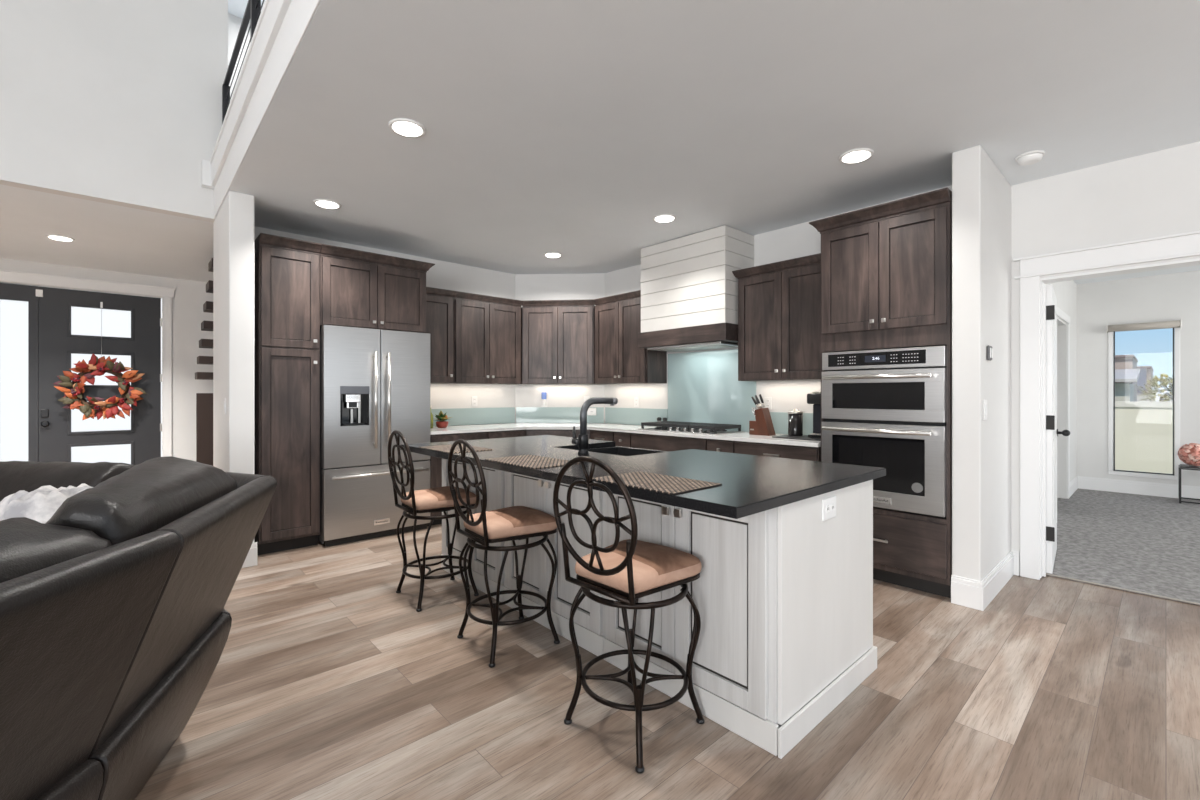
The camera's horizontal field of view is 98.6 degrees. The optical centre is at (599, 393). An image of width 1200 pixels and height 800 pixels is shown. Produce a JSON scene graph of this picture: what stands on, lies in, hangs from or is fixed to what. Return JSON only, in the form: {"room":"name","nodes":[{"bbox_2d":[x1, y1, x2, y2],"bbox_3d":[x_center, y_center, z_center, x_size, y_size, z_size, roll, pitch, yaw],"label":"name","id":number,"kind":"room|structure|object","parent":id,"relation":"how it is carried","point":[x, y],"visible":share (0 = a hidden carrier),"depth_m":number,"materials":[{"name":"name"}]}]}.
{"room":"open-plan kitchen","nodes":[
{"label":"open-plan kitchen","id":0,"kind":"room"},
{"bbox_2d":[0,258,197,460],"bbox_3d":[-7.444,-0.100,4.796,5.860,2.740,0.120,0,0,-42],"label":"wall","id":1,"kind":"structure","parent":0,"point":[185,300],"depth_m":6.59,"materials":[{"name":"paint"}]},
{"bbox_2d":[0,283,37,461],"bbox_3d":[-6.784,0.026,5.365,1.283,2.463,0.060,0,0,-42],"label":"window","id":2,"kind":"structure","parent":1,"relation":"in","point":[18,303],"depth_m":5.69,"materials":[{"name":"white glass"}]},
{"bbox_2d":[0,269,174,456],"bbox_3d":[-6.369,-0.038,5.673,2.630,2.614,0.034,0,0,-42],"label":"trim","id":3,"kind":"structure","parent":1,"relation":"attached to","point":[167,293],"depth_m":6.46,"materials":[{"name":"white wood"}]},
{"bbox_2d":[36,287,161,464],"bbox_3d":[-5.905,0.026,6.126,1.077,2.463,0.110,0,0,-42],"label":"door","id":4,"kind":"structure","parent":1,"relation":"in","point":[69,321],"depth_m":6.11,"materials":[{"name":"grey paint"}]},
{"bbox_2d":[53,302,146,419],"bbox_3d":[-5.820,-0.393,6.029,0.253,1.395,0.778,0,0,38],"label":"wreath","id":5,"kind":"object","parent":4,"relation":"hanging from","point":[95,406],"visible":1,"depth_m":6.01,"materials":[{"name":"orange plant"}]},
{"bbox_2d":[0,184,212,281],"bbox_3d":[-5.894,-1.625,4.238,7.400,0.310,3.195,0,0,-42],"label":"ceiling","id":6,"kind":"structure","parent":0,"point":[108,237],"depth_m":4.82,"materials":[{"name":"paint"}]},
{"bbox_2d":[45,234,74,240],"bbox_3d":[-5.071,-1.464,4.850,0.196,0.012,0.196,0,0,-42],"label":"recessed light","id":7,"kind":"object","parent":6,"relation":"in","point":[56,237],"visible":1,"depth_m":4.83,"materials":[{"name":"white"}]},
{"bbox_2d":[0,0,227,222],"bbox_3d":[-5.361,-2.900,2.481,5.820,2.860,0.120,0,0,-42],"label":"wall","id":8,"kind":"structure","parent":0,"point":[115,102],"depth_m":3.92,"materials":[{"name":"paint"}]},
{"bbox_2d":[198,281,212,392],"bbox_3d":[-3.825,-0.100,6.073,1.210,2.740,3.110,0,0,-42],"label":"wall","id":9,"kind":"structure","parent":0,"point":[204,386],"depth_m":6.77,"materials":[{"name":"paint"}]},
{"bbox_2d":[213,191,253,542],"bbox_3d":[-2.938,-0.100,4.125,0.155,2.740,0.955,0,0,-42],"label":"wall","id":10,"kind":"structure","parent":0,"point":[233,226],"depth_m":3.79,"materials":[{"name":"paint"}]},
{"bbox_2d":[242,542,256,567],"bbox_3d":[-2.611,1.185,3.765,0.186,0.169,0.016,0,0,-42],"label":"baseboard","id":11,"kind":"structure","parent":10,"relation":"attached to","point":[251,559],"depth_m":3.80,"materials":[{"name":"white wood"}]},
{"bbox_2d":[201,0,320,218],"bbox_3d":[-0.195,-1.700,1.030,0.220,0.459,8.984,0,0,-42],"label":"trim","id":12,"kind":"structure","parent":10,"relation":"attached to","point":[281,26],"depth_m":2.81,"materials":[{"name":"white wood"}]},
{"bbox_2d":[222,0,263,123],"bbox_3d":[-1.161,-2.276,2.164,0.050,0.689,5.962,0,0,-42],"label":"loft railing","id":13,"kind":"object","parent":12,"relation":"on","point":[252,13],"visible":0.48,"depth_m":3.76,"materials":[{"name":"black metal"}]},
{"bbox_2d":[228,13,249,100],"bbox_3d":[0.209,-3.055,2.694,2.700,2.550,10.900,0,0,-42],"label":"wall","id":14,"kind":"structure","parent":0,"point":[234,22],"depth_m":5.90,"materials":[{"name":"paint"}]},
{"bbox_2d":[228,0,264,21],"bbox_3d":[-1.427,-4.405,1.135,9.820,0.150,11.000,0,0,-42],"label":"ceiling","id":15,"kind":"structure","parent":0,"point":[237,8],"depth_m":5.78,"materials":[{"name":"paint"}]},
{"bbox_2d":[254,185,951,433],"bbox_3d":[-0.198,-0.100,4.139,3.915,2.740,4.625,0,0,-42],"label":"wall","id":16,"kind":"structure","parent":0,"point":[803,239],"depth_m":5.90,"materials":[{"name":"paint"}]},
{"bbox_2d":[320,244,434,332],"bbox_3d":[-2.160,-0.908,4.837,0.975,0.664,0.680,0,0,-42],"label":"upper cabinet","id":17,"kind":"object","parent":16,"relation":"attached to","point":[359,289],"visible":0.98,"depth_m":4.55,"materials":[{"name":"brown wood"}]},
{"bbox_2d":[426,287,455,383],"bbox_3d":[-1.791,-0.598,5.401,0.434,0.965,0.365,0,0,-42],"label":"upper cabinet","id":18,"kind":"object","parent":16,"relation":"attached to","point":[439,302],"visible":0.52,"depth_m":5.34,"materials":[{"name":"brown wood"}]},
{"bbox_2d":[431,407,514,425],"bbox_3d":[-1.522,0.258,5.893,1.290,0.190,0.008,0,0,-42],"label":"backsplash","id":19,"kind":"structure","parent":16,"relation":"attached to","point":[460,416],"depth_m":5.97,"materials":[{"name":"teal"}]},
{"bbox_2d":[442,291,521,383],"bbox_3d":[-1.318,-0.598,5.831,0.841,0.965,0.365,0,0,-42],"label":"upper cabinet","id":20,"kind":"object","parent":16,"relation":"attached to","point":[487,329],"visible":0.98,"depth_m":5.69,"materials":[{"name":"brown wood"}]},
{"bbox_2d":[541,392,546,404],"bbox_3d":[-0.683,0.060,6.292,0.060,0.160,0.040,0,0,2],"label":"air freshener","id":21,"kind":"object","parent":16,"relation":"attached to","point":[543,394],"visible":1,"depth_m":6.28,"materials":[{"name":"white plastic"}]},
{"bbox_2d":[508,299,606,384],"bbox_3d":[-0.480,-0.598,6.104,1.281,0.965,0.396,0,0,3],"label":"upper cabinet","id":22,"kind":"object","parent":16,"relation":"attached to","point":[558,336],"visible":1,"depth_m":5.96,"materials":[{"name":"brown wood"}]},
{"bbox_2d":[516,407,603,422],"bbox_3d":[-0.492,0.258,6.309,1.076,0.190,0.008,0,0,2],"label":"backsplash","id":23,"kind":"structure","parent":16,"relation":"attached to","point":[523,414],"depth_m":6.31,"materials":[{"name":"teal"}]},
{"bbox_2d":[587,408,595,414],"bbox_3d":[-0.099,0.215,6.266,0.110,0.090,0.042,0,0,2],"label":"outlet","id":24,"kind":"object","parent":23,"relation":"attached to","point":[591,411],"visible":0.82,"depth_m":6.25,"materials":[{"name":"white plastic"}]},
{"bbox_2d":[594,290,666,383],"bbox_3d":[0.313,-0.598,5.735,0.360,0.965,0.810,0,0,-42],"label":"upper cabinet","id":25,"kind":"object","parent":16,"relation":"attached to","point":[619,359],"visible":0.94,"depth_m":5.58,"materials":[{"name":"brown wood"}]},
{"bbox_2d":[605,407,667,424],"bbox_3d":[0.397,0.258,5.910,0.008,0.190,0.980,0,0,-42],"label":"backsplash","id":26,"kind":"structure","parent":16,"relation":"attached to","point":[631,416],"depth_m":5.92,"materials":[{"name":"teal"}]},
{"bbox_2d":[638,225,753,351],"bbox_3d":[0.912,-0.951,4.985,0.486,1.029,1.037,0,0,-42],"label":"range hood","id":27,"kind":"object","parent":16,"relation":"attached to","point":[689,286],"visible":0.88,"depth_m":4.73,"materials":[{"name":"paint"}]},
{"bbox_2d":[668,349,755,431],"bbox_3d":[1.086,-0.038,5.154,0.008,0.783,1.055,0,0,-42],"label":"backsplash","id":28,"kind":"structure","parent":16,"relation":"attached to","point":[704,386],"depth_m":5.15,"materials":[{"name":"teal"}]},
{"bbox_2d":[764,397,771,409],"bbox_3d":[1.522,0.085,4.676,0.009,0.115,0.072,0,0,-42],"label":"outlet","id":29,"kind":"object","parent":16,"relation":"attached to","point":[767,400],"visible":0.93,"depth_m":4.67,"materials":[{"name":"white plastic"}]},
{"bbox_2d":[732,253,820,381],"bbox_3d":[1.576,-0.598,4.349,0.360,0.965,0.895,0,0,-42],"label":"upper cabinet","id":30,"kind":"object","parent":16,"relation":"attached to","point":[779,303],"visible":0.77,"depth_m":4.24,"materials":[{"name":"brown wood"}]},
{"bbox_2d":[770,412,812,434],"bbox_3d":[1.729,0.258,4.449,0.008,0.190,0.845,0,0,-42],"label":"backsplash","id":31,"kind":"structure","parent":16,"relation":"attached to","point":[779,419],"depth_m":4.55,"materials":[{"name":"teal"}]},
{"bbox_2d":[134,488,1199,799],"bbox_3d":[-0.032,1.307,3.300,14.800,0.086,12.320,0,0,-42],"label":"floor","id":32,"kind":"structure","parent":0,"point":[328,681],"depth_m":2.13,"materials":[{"name":"brown wood"}]},
{"bbox_2d":[0,456,276,799],"bbox_3d":[-2.265,0.734,1.502,2.152,1.007,4.356,0,0,-42],"label":"sectional sofa","id":33,"kind":"object","parent":32,"relation":"on","point":[115,625],"visible":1,"depth_m":1.17,"materials":[{"name":"leather"}]},
{"bbox_2d":[0,483,92,523],"bbox_3d":[-2.079,0.553,1.968,0.392,0.394,0.366,0,0,-11],"label":"throw blanket","id":34,"kind":"object","parent":33,"relation":"on","point":[40,504],"visible":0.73,"depth_m":1.88,"materials":[{"name":"fabric"}]},
{"bbox_2d":[0,517,111,582],"bbox_3d":[-1.195,0.513,0.476,0.328,0.510,1.367,0,0,-4],"label":"cushion","id":35,"kind":"object","parent":33,"relation":"on","point":[61,549],"depth_m":1.02,"materials":[{"name":"leather"}]},
{"bbox_2d":[0,461,134,501],"bbox_3d":[-2.639,0.569,2.410,0.863,0.513,0.361,0,0,6],"label":"cushion","id":36,"kind":"object","parent":33,"relation":"on","point":[15,476],"depth_m":2.32,"materials":[{"name":"leather"}]},
{"bbox_2d":[45,456,236,544],"bbox_3d":[-1.437,0.484,1.539,0.418,0.514,0.896,0,0,-21],"label":"cushion","id":37,"kind":"object","parent":33,"relation":"on","point":[151,495],"depth_m":1.39,"materials":[{"name":"leather"}]},
{"bbox_2d":[195,258,212,465],"bbox_3d":[-3.933,-0.090,6.056,1.148,2.719,2.250,0,0,-42],"label":"staircase","id":38,"kind":"structure","parent":32,"relation":"on","point":[204,401],"depth_m":6.27,"materials":[{"name":"black wood"}]},
{"bbox_2d":[254,233,321,554],"bbox_3d":[-2.680,0.015,4.363,0.427,2.509,0.680,0,0,-42],"label":"pantry cabinet","id":39,"kind":"object","parent":32,"relation":"on","point":[286,270],"visible":0.98,"depth_m":4.14,"materials":[{"name":"brown wood"}]},
{"bbox_2d":[318,325,429,546],"bbox_3d":[-2.133,0.349,4.768,0.912,1.834,0.738,0,0,-42],"label":"refrigerator","id":40,"kind":"object","parent":32,"relation":"on","point":[375,383],"visible":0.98,"depth_m":4.47,"materials":[{"name":"grey metal"}]},
{"bbox_2d":[388,430,478,611],"bbox_3d":[-1.050,0.744,3.258,0.477,1.051,0.419,0,0,-39],"label":"bar stool","id":41,"kind":"object","parent":32,"relation":"on","point":[438,499],"visible":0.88,"depth_m":3.15,"materials":[{"name":"metal"}]},
{"bbox_2d":[427,432,486,525],"bbox_3d":[-1.593,0.828,5.317,0.614,0.883,0.716,0,0,-42],"label":"base cabinet","id":42,"kind":"object","parent":32,"relation":"on","point":[435,462],"visible":0.12,"depth_m":4.95,"materials":[{"name":"brown wood"}]},
{"bbox_2d":[441,458,504,601],"bbox_3d":[-0.564,0.829,3.714,0.889,0.881,0.848,0,0,-42],"label":"base cabinet","id":43,"kind":"object","parent":32,"relation":"on","point":[495,479],"visible":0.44,"depth_m":3.34,"materials":[{"name":"paint"}]},
{"bbox_2d":[448,439,559,667],"bbox_3d":[-0.493,0.744,2.646,0.477,1.051,0.419,0,0,-38],"label":"bar stool","id":44,"kind":"object","parent":32,"relation":"on","point":[513,523],"visible":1,"depth_m":2.55,"materials":[{"name":"metal"}]},
{"bbox_2d":[487,430,525,438],"bbox_3d":[-1.190,0.828,5.684,0.470,0.883,0.716,0,0,-42],"label":"base cabinet","id":45,"kind":"object","parent":32,"relation":"on","point":[509,433],"visible":0.05,"depth_m":5.43,"materials":[{"name":"brown wood"}]},
{"bbox_2d":[504,471,605,655],"bbox_3d":[0.021,0.829,3.073,0.889,0.881,0.885,0,0,-42],"label":"base cabinet","id":46,"kind":"object","parent":32,"relation":"on","point":[589,618],"visible":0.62,"depth_m":2.73,"materials":[{"name":"paint"}]},
{"bbox_2d":[525,429,590,438],"bbox_3d":[-0.468,0.828,6.046,1.086,0.883,1.174,0,0,-42],"label":"base cabinet","id":47,"kind":"object","parent":32,"relation":"on","point":[529,432],"visible":0.04,"depth_m":5.59,"materials":[{"name":"brown wood"}]},
{"bbox_2d":[430,423,820,446],"bbox_3d":[-0.028,0.369,4.756,2.175,0.029,3.682,0,0,-42],"label":"countertop","id":48,"kind":"structure","parent":47,"relation":"on","point":[742,436],"depth_m":5.16,"materials":[{"name":"white stone"}]},
{"bbox_2d":[434,411,451,427],"bbox_3d":[-1.653,0.261,5.378,0.199,0.187,0.241,0,0,-42],"label":"potted plant","id":49,"kind":"object","parent":48,"relation":"on","point":[440,422],"visible":1,"depth_m":5.35,"materials":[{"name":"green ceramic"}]},
{"bbox_2d":[436,421,447,427],"bbox_3d":[-1.651,0.319,5.396,0.130,0.070,0.128,0,0,-42],"label":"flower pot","id":50,"kind":"object","parent":49,"relation":"on","point":[440,424],"depth_m":5.35,"materials":[{"name":"red ceramic"}]},
{"bbox_2d":[637,421,742,434],"bbox_3d":[0.849,0.320,4.969,0.470,0.070,0.920,0,0,-42],"label":"gas cooktop","id":51,"kind":"object","parent":48,"relation":"in","point":[667,426],"visible":1,"depth_m":4.79,"materials":[{"name":"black metal"}]},
{"bbox_2d":[637,427,742,434],"bbox_3d":[0.849,0.350,4.969,0.470,0.010,0.920,0,0,-42],"label":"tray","id":52,"kind":"object","parent":51,"relation":"on","point":[704,431],"depth_m":4.75,"materials":[{"name":"metal"}]},
{"bbox_2d":[749,408,775,435],"bbox_3d":[1.410,0.237,4.479,0.112,0.235,0.190,0,0,-42],"label":"knife block","id":53,"kind":"object","parent":48,"relation":"on","point":[763,425],"visible":1,"depth_m":4.44,"materials":[{"name":"brown wood"}]},
{"bbox_2d":[772,435,820,440],"bbox_3d":[1.658,0.350,4.163,0.340,0.010,0.400,0,0,-42],"label":"tray","id":54,"kind":"object","parent":48,"relation":"on","point":[804,437],"visible":0.51,"depth_m":4.09,"materials":[{"name":"grey"}]},
{"bbox_2d":[788,409,802,435],"bbox_3d":[1.621,0.234,4.279,0.120,0.220,0.119,0,0,-42],"label":"canister","id":55,"kind":"object","parent":54,"relation":"on","point":[795,417],"visible":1,"depth_m":4.23,"materials":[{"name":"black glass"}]},
{"bbox_2d":[807,391,820,437],"bbox_3d":[1.762,0.162,4.123,0.180,0.364,0.150,0,0,-42],"label":"coffee maker","id":56,"kind":"object","parent":54,"relation":"on","point":[814,398],"visible":0.56,"depth_m":4.13,"materials":[{"name":"black plastic"}]},
{"bbox_2d":[590,430,614,447],"bbox_3d":[0.219,0.828,5.634,0.626,0.883,0.362,0,0,-42],"label":"base cabinet","id":57,"kind":"object","parent":32,"relation":"on","point":[594,434],"visible":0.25,"depth_m":5.43,"materials":[{"name":"brown wood"}]},
{"bbox_2d":[614,432,631,446],"bbox_3d":[0.427,0.828,5.410,0.619,0.883,0.244,0,0,-42],"label":"base cabinet","id":58,"kind":"object","parent":32,"relation":"on","point":[623,439],"visible":0.16,"depth_m":5.20,"materials":[{"name":"brown wood"}]},
{"bbox_2d":[553,456,704,772],"bbox_3d":[0.115,0.744,1.979,0.419,1.051,0.477,0,0,45],"label":"bar stool","id":59,"kind":"object","parent":32,"relation":"on","point":[627,571],"visible":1,"depth_m":1.87,"materials":[{"name":"metal"}]},
{"bbox_2d":[631,433,707,451],"bbox_3d":[0.818,0.828,4.981,0.619,0.883,0.910,0,0,-42],"label":"base cabinet","id":60,"kind":"object","parent":32,"relation":"on","point":[642,441],"visible":0.06,"depth_m":4.79,"materials":[{"name":"brown wood"}]},
{"bbox_2d":[707,439,735,452],"bbox_3d":[1.218,0.828,4.542,0.619,0.883,0.272,0,0,-42],"label":"base cabinet","id":61,"kind":"object","parent":32,"relation":"on","point":[717,445],"visible":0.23,"depth_m":4.34,"materials":[{"name":"brown wood"}]},
{"bbox_2d":[603,479,876,758],"bbox_3d":[0.638,0.829,2.417,0.917,0.881,0.912,0,0,-42],"label":"base cabinet","id":62,"kind":"object","parent":32,"relation":"on","point":[782,596],"visible":0.69,"depth_m":2.00,"materials":[{"name":"paint"}]},
{"bbox_2d":[400,435,885,518],"bbox_3d":[-0.013,0.368,3.008,1.263,0.036,2.677,0,0,-42],"label":"countertop","id":63,"kind":"structure","parent":62,"relation":"on","point":[751,484],"depth_m":2.35,"materials":[{"name":"black stone"}]},
{"bbox_2d":[419,444,492,452],"bbox_3d":[-0.927,0.347,3.303,0.290,0.004,0.450,0,0,-42],"label":"placemat","id":64,"kind":"object","parent":63,"relation":"on","point":[442,448],"visible":0.56,"depth_m":3.27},
{"bbox_2d":[485,455,579,468],"bbox_3d":[-0.352,0.347,2.672,0.290,0.004,0.455,0,0,-42],"label":"placemat","id":65,"kind":"object","parent":63,"relation":"on","point":[529,461],"visible":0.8,"depth_m":2.64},
{"bbox_2d":[571,397,617,453],"bbox_3d":[-0.034,0.185,3.121,0.300,0.330,0.126,0,0,-42],"label":"faucet","id":66,"kind":"object","parent":63,"relation":"on","point":[582,441],"visible":1,"depth_m":3.02,"materials":[{"name":"black"}]},
{"bbox_2d":[588,446,668,455],"bbox_3d":[0.143,0.497,3.357,0.605,0.225,0.690,0,0,-42],"label":"sink","id":67,"kind":"object","parent":63,"relation":"in","point":[616,450],"visible":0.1,"depth_m":3.68,"materials":[{"name":"black"}]},
{"bbox_2d":[593,471,721,494],"bbox_3d":[0.217,0.347,2.048,0.290,0.004,0.435,0,0,-42],"label":"placemat","id":68,"kind":"object","parent":63,"relation":"on","point":[667,484],"visible":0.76,"depth_m":2.01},
{"bbox_2d":[822,496,835,520],"bbox_3d":[0.921,0.458,2.070,0.120,0.085,0.009,0,0,-42],"label":"outlet","id":69,"kind":"object","parent":62,"relation":"attached to","point":[828,504],"visible":1,"depth_m":2.06,"materials":[{"name":"white plastic"}]},
{"bbox_2d":[826,504,833,512],"bbox_3d":[0.923,0.458,2.068,0.072,0.028,0.003,0,0,-42],"label":"socket","id":70,"kind":"object","parent":69,"relation":"attached to","point":[829,507],"depth_m":2.07,"materials":[{"name":"white plastic"}]},
{"bbox_2d":[735,441,820,461],"bbox_3d":[1.544,0.828,4.180,0.626,0.883,0.697,0,0,-42],"label":"base cabinet","id":71,"kind":"object","parent":32,"relation":"on","point":[741,447],"visible":0.1,"depth_m":3.95,"materials":[{"name":"brown wood"}]},
{"bbox_2d":[809,187,951,597],"bbox_3d":[2.036,0.012,3.637,0.630,2.514,0.858,0,0,-42],"label":"tall cabinet","id":72,"kind":"object","parent":32,"relation":"on","point":[886,268],"visible":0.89,"depth_m":3.35,"materials":[{"name":"brown wood"}]},
{"bbox_2d":[822,346,945,517],"bbox_3d":[2.025,0.232,3.584,0.618,1.060,0.754,0,0,-42],"label":"double wall oven","id":73,"kind":"object","parent":72,"relation":"in","point":[883,408],"visible":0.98,"depth_m":3.35,"materials":[{"name":"silver metal"}]},
{"bbox_2d":[1179,464,1199,503],"bbox_3d":[6.942,1.048,5.923,0.338,0.427,0.398,0,0,-42],"label":"side table","id":74,"kind":"object","parent":32,"relation":"on","point":[1181,466],"visible":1,"depth_m":5.95,"materials":[{"name":"black metal"}]},
{"bbox_2d":[1178,443,1199,465],"bbox_3d":[6.875,0.700,5.965,0.263,0.266,0.266,0,0,44],"label":"flower ball","id":75,"kind":"object","parent":74,"relation":"on","point":[1189,454],"visible":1,"depth_m":5.93,"materials":[{"name":"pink plant"}]},
{"bbox_2d":[215,0,1199,284],"bbox_3d":[3.175,-1.625,4.035,9.070,0.310,9.085,0,0,-42],"label":"ceiling","id":76,"kind":"structure","parent":0,"point":[565,127],"depth_m":2.69,"materials":[{"name":"paint"}]},
{"bbox_2d":[313,199,341,208],"bbox_3d":[-2.104,-1.464,3.982,0.196,0.012,0.196,0,0,-42],"label":"recessed light","id":77,"kind":"object","parent":76,"relation":"in","point":[324,203],"visible":1,"depth_m":3.97,"materials":[{"name":"white plastic"}]},
{"bbox_2d":[388,118,425,137],"bbox_3d":[-1.063,-1.464,2.847,0.196,0.012,0.196,0,0,-42],"label":"recessed light","id":78,"kind":"object","parent":76,"relation":"in","point":[404,127],"visible":1,"depth_m":2.83,"materials":[{"name":"white plastic"}]},
{"bbox_2d":[544,252,561,257],"bbox_3d":[-0.495,-1.464,5.442,0.196,0.012,0.196,0,0,-42],"label":"recessed light","id":79,"kind":"object","parent":76,"relation":"in","point":[548,254],"visible":1,"depth_m":5.41,"materials":[{"name":"white"}]},
{"bbox_2d":[653,214,675,222],"bbox_3d":[0.539,-1.464,4.307,0.196,0.012,0.196,0,0,-42],"label":"recessed light","id":80,"kind":"object","parent":76,"relation":"in","point":[662,218],"visible":1,"depth_m":4.29,"materials":[{"name":"white plastic"}]},
{"bbox_2d":[839,148,873,163],"bbox_3d":[1.579,-1.464,3.181,0.196,0.012,0.196,0,0,-42],"label":"recessed light","id":81,"kind":"object","parent":76,"relation":"in","point":[861,154],"visible":1,"depth_m":3.16,"materials":[{"name":"white plastic"}]},
{"bbox_2d":[1015,150,1044,165],"bbox_3d":[2.649,-1.447,3.180,0.144,0.044,0.144,0,0,-42],"label":"smoke detector","id":82,"kind":"object","parent":76,"relation":"attached to","point":[1031,157],"visible":1,"depth_m":3.15,"materials":[{"name":"white plastic"}]},
{"bbox_2d":[952,145,1010,580],"bbox_3d":[2.523,-0.100,3.393,0.900,2.740,0.145,0,0,-42],"label":"wall","id":83,"kind":"structure","parent":0,"point":[981,195],"depth_m":3.12,"materials":[{"name":"paint"}]},
{"bbox_2d":[951,575,979,609],"bbox_3d":[2.184,1.185,3.084,0.016,0.169,0.146,0,0,-42],"label":"baseboard","id":84,"kind":"structure","parent":83,"relation":"attached to","point":[965,592],"depth_m":3.08,"materials":[{"name":"white wood"}]},
{"bbox_2d":[983,400,986,419],"bbox_3d":[2.317,0.095,3.099,0.074,0.120,0.010,0,0,-42],"label":"light switch","id":85,"kind":"object","parent":83,"relation":"attached to","point":[984,401],"visible":1,"depth_m":3.08,"materials":[{"name":"white plastic"}]},
{"bbox_2d":[987,345,992,360],"bbox_3d":[2.378,-0.250,3.147,0.079,0.090,0.020,0,0,-42],"label":"thermostat","id":86,"kind":"object","parent":83,"relation":"attached to","point":[989,348],"visible":1,"depth_m":3.12,"materials":[{"name":"grey plastic"}]},
{"bbox_2d":[980,551,1013,610],"bbox_3d":[2.564,1.185,3.321,0.896,0.169,0.016,0,0,-42],"label":"baseboard","id":87,"kind":"structure","parent":83,"relation":"attached to","point":[997,578],"depth_m":3.25,"materials":[{"name":"white wood"}]},
{"bbox_2d":[1046,280,1075,498],"bbox_3d":[4.642,-0.100,5.409,4.650,2.740,0.120,0,0,-42],"label":"wall","id":88,"kind":"structure","parent":0,"point":[1065,292],"depth_m":6.28,"materials":[{"name":"paint"}]},
{"bbox_2d":[1057,307,1069,498],"bbox_3d":[5.242,0.162,5.858,1.340,2.203,0.024,0,0,-42],"label":"trim","id":89,"kind":"structure","parent":88,"relation":"attached to","point":[1063,316],"depth_m":6.23,"materials":[{"name":"white wood"}]},
{"bbox_2d":[1070,476,1077,495],"bbox_3d":[6.052,1.185,6.602,0.920,0.169,0.016,0,0,-42],"label":"baseboard","id":90,"kind":"structure","parent":88,"relation":"attached to","point":[1074,483],"depth_m":6.64,"materials":[{"name":"white wood"}]},
{"bbox_2d":[1011,141,1199,575],"bbox_3d":[4.027,-0.100,2.522,0.150,2.740,5.700,0,0,-42],"label":"wall","id":91,"kind":"structure","parent":0,"point":[1154,194],"depth_m":3.33,"materials":[{"name":"paint"}]},
{"bbox_2d":[1011,550,1018,575],"bbox_3d":[2.913,1.185,3.620,0.016,0.169,0.045,0,0,-42],"label":"baseboard","id":92,"kind":"structure","parent":91,"relation":"attached to","point":[1015,553],"depth_m":3.61,"materials":[{"name":"white wood"}]},
{"bbox_2d":[1046,285,1069,573],"bbox_3d":[3.430,0.246,3.899,0.808,2.023,0.124,0,0,-42],"label":"door","id":93,"kind":"structure","parent":91,"relation":"in","point":[1052,432],"depth_m":3.62,"materials":[{"name":"white wood"}]},
{"bbox_2d":[1013,230,1199,579],"bbox_3d":[3.345,0.162,3.131,0.036,2.214,1.320,0,0,-42],"label":"trim","id":94,"kind":"structure","parent":91,"relation":"attached to","point":[1181,245],"depth_m":3.53,"materials":[{"name":"white wood"}]},
{"bbox_2d":[1040,258,1199,577],"bbox_3d":[3.400,0.234,3.211,0.160,2.047,1.024,0,0,-42],"label":"trim","id":95,"kind":"structure","parent":91,"relation":"attached to","point":[1191,262],"depth_m":3.54,"materials":[{"name":"white wood"}]},
{"bbox_2d":[1046,573,1199,604],"bbox_3d":[3.453,1.261,3.263,0.024,0.004,1.010,0,0,-42],"label":"trim","id":96,"kind":"structure","parent":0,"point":[1046,573],"depth_m":3.32,"materials":[{"name":"beige"}]},
{"bbox_2d":[1076,270,1199,486],"bbox_3d":[7.928,-0.100,5.367,0.150,2.740,4.650,0,0,-42],"label":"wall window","id":97,"kind":"structure","parent":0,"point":[1174,296],"depth_m":6.64,"materials":[{"name":"paint"}]},
{"bbox_2d":[1108,327,1179,479],"bbox_3d":[6.844,0.092,6.503,0.102,1.905,0.620,0,0,-42],"label":"window frame","id":98,"kind":"structure","parent":97,"relation":"attached to","point":[1176,331],"depth_m":6.45,"materials":[{"name":"white wood"}]},
{"bbox_2d":[1106,319,1181,332],"bbox_3d":[6.772,-0.843,6.438,0.088,0.105,0.644,0,0,-42],"label":"roller blind","id":99,"kind":"object","parent":97,"relation":"attached to","point":[1165,324],"visible":1,"depth_m":6.40,"materials":[{"name":"beige fabric"}]},
{"bbox_2d":[1077,476,1199,500],"bbox_3d":[7.816,1.185,5.367,0.016,0.169,4.200,0,0,-42],"label":"baseboard","id":100,"kind":"structure","parent":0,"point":[1091,483],"depth_m":6.50,"materials":[{"name":"white wood"}]},
{"label":"outside","id":101,"kind":"structure","parent":0,"visible":0},
{"bbox_3d":[25.702,1.870,23.432,50.440,0.100,60.000,0,0,-42],"label":"ground","id":102,"kind":"structure","parent":101,"visible":0},
{"bbox_2d":[1115,355,1139,400],"bbox_3d":[18.270,0.194,20.593,7.550,3.248,4.580,0,0,-42],"label":"house","id":103,"kind":"structure","parent":102,"relation":"on","point":[1127,373],"depth_m":17.84,"materials":[{"name":"brick"}]},
{"bbox_2d":[1115,401,1172,473],"bbox_3d":[11.096,0.963,10.116,0.130,1.705,8.000,0,0,-42],"label":"vinyl fence","id":104,"kind":"object","parent":102,"relation":"on","point":[1143,429],"visible":0.07,"depth_m":10.33,"materials":[{"name":"beige plastic"}]},
{"bbox_2d":[1137,366,1153,401],"bbox_3d":[26.137,0.269,25.953,6.800,3.098,2.260,0,0,-42],"label":"house","id":105,"kind":"structure","parent":102,"relation":"on","point":[1146,372],"depth_m":23.53,"materials":[{"name":"brick"}]},
{"bbox_2d":[1135,373,1172,401],"bbox_3d":[19.863,0.536,18.252,1.460,2.569,1.408,0,0,-42],"label":"tree","id":106,"kind":"object","parent":102,"relation":"on","point":[1155,379],"visible":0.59,"depth_m":18.26,"materials":[{"name":"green plant"}]},
{"bbox_2d":[1155,376,1172,401],"bbox_3d":[18.009,0.547,15.843,1.391,2.545,1.440,0,0,-42],"label":"tree","id":107,"kind":"object","parent":102,"relation":"on","point":[1170,378],"visible":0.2,"depth_m":16.09,"materials":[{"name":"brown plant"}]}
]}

